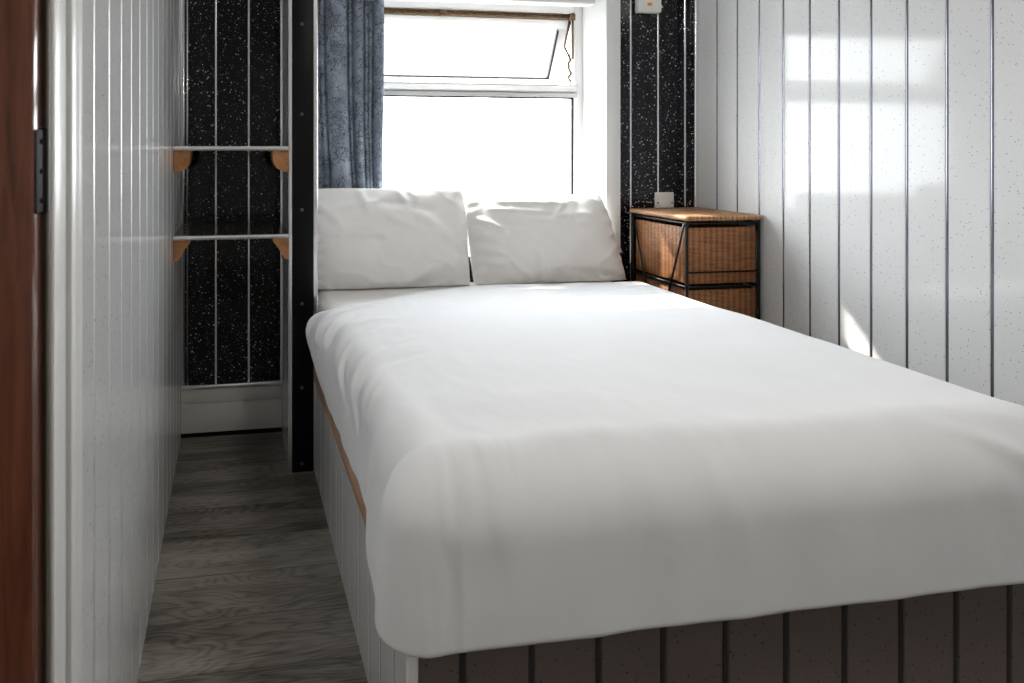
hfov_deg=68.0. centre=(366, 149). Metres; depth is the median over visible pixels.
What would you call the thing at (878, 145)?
wall
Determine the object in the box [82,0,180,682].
wall
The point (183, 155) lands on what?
shelf
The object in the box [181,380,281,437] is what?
baseboard
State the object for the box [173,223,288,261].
shelf
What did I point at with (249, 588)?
floor
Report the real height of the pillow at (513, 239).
0.359 m
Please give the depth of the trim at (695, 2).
3.35 m
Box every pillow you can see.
[318,188,469,289]
[464,194,625,284]
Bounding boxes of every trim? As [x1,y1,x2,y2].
[51,0,81,682]
[181,0,187,385]
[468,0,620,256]
[693,0,698,206]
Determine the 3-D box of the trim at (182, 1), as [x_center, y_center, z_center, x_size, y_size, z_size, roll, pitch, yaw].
[-0.729,-0.125,2.958,0.028,2.150,0.016,0,0,-10]
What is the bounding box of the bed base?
[314,369,1023,682]
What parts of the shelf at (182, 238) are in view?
edge trim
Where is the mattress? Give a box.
[318,281,610,312]
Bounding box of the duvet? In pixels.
[306,281,1023,657]
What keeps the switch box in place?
attached to the wall at (235, 46)
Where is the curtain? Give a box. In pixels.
[318,0,384,188]
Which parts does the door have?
frame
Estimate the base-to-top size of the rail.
0.059 m
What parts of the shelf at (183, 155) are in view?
edge trim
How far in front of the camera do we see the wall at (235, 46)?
3.02 m
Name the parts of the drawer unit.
post, rail, rail, post, drawer, drawer, rail, rail, post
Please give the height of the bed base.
0.372 m
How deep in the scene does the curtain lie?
3.18 m
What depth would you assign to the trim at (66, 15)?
0.91 m
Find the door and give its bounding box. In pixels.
[0,0,50,682]
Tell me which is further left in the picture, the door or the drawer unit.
the door
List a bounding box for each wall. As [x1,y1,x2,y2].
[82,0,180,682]
[185,0,692,384]
[282,0,317,472]
[699,0,1023,405]
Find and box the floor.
[137,431,367,682]
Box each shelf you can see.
[173,146,288,171]
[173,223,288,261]
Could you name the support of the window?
in the wall at (235, 46)
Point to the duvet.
(531, 464)
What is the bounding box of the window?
[384,0,581,194]
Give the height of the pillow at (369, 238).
0.397 m
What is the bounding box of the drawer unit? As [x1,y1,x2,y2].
[629,207,762,319]
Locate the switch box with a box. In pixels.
[635,0,662,13]
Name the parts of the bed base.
panel, corner trim, foot panel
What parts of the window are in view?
sash frame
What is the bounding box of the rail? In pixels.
[404,0,594,6]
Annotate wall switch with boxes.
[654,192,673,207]
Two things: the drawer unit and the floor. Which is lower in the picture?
the floor
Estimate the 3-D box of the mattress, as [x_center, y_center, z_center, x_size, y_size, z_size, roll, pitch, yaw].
[0.575,0.678,2.259,1.293,0.240,1.830,0,0,-10]

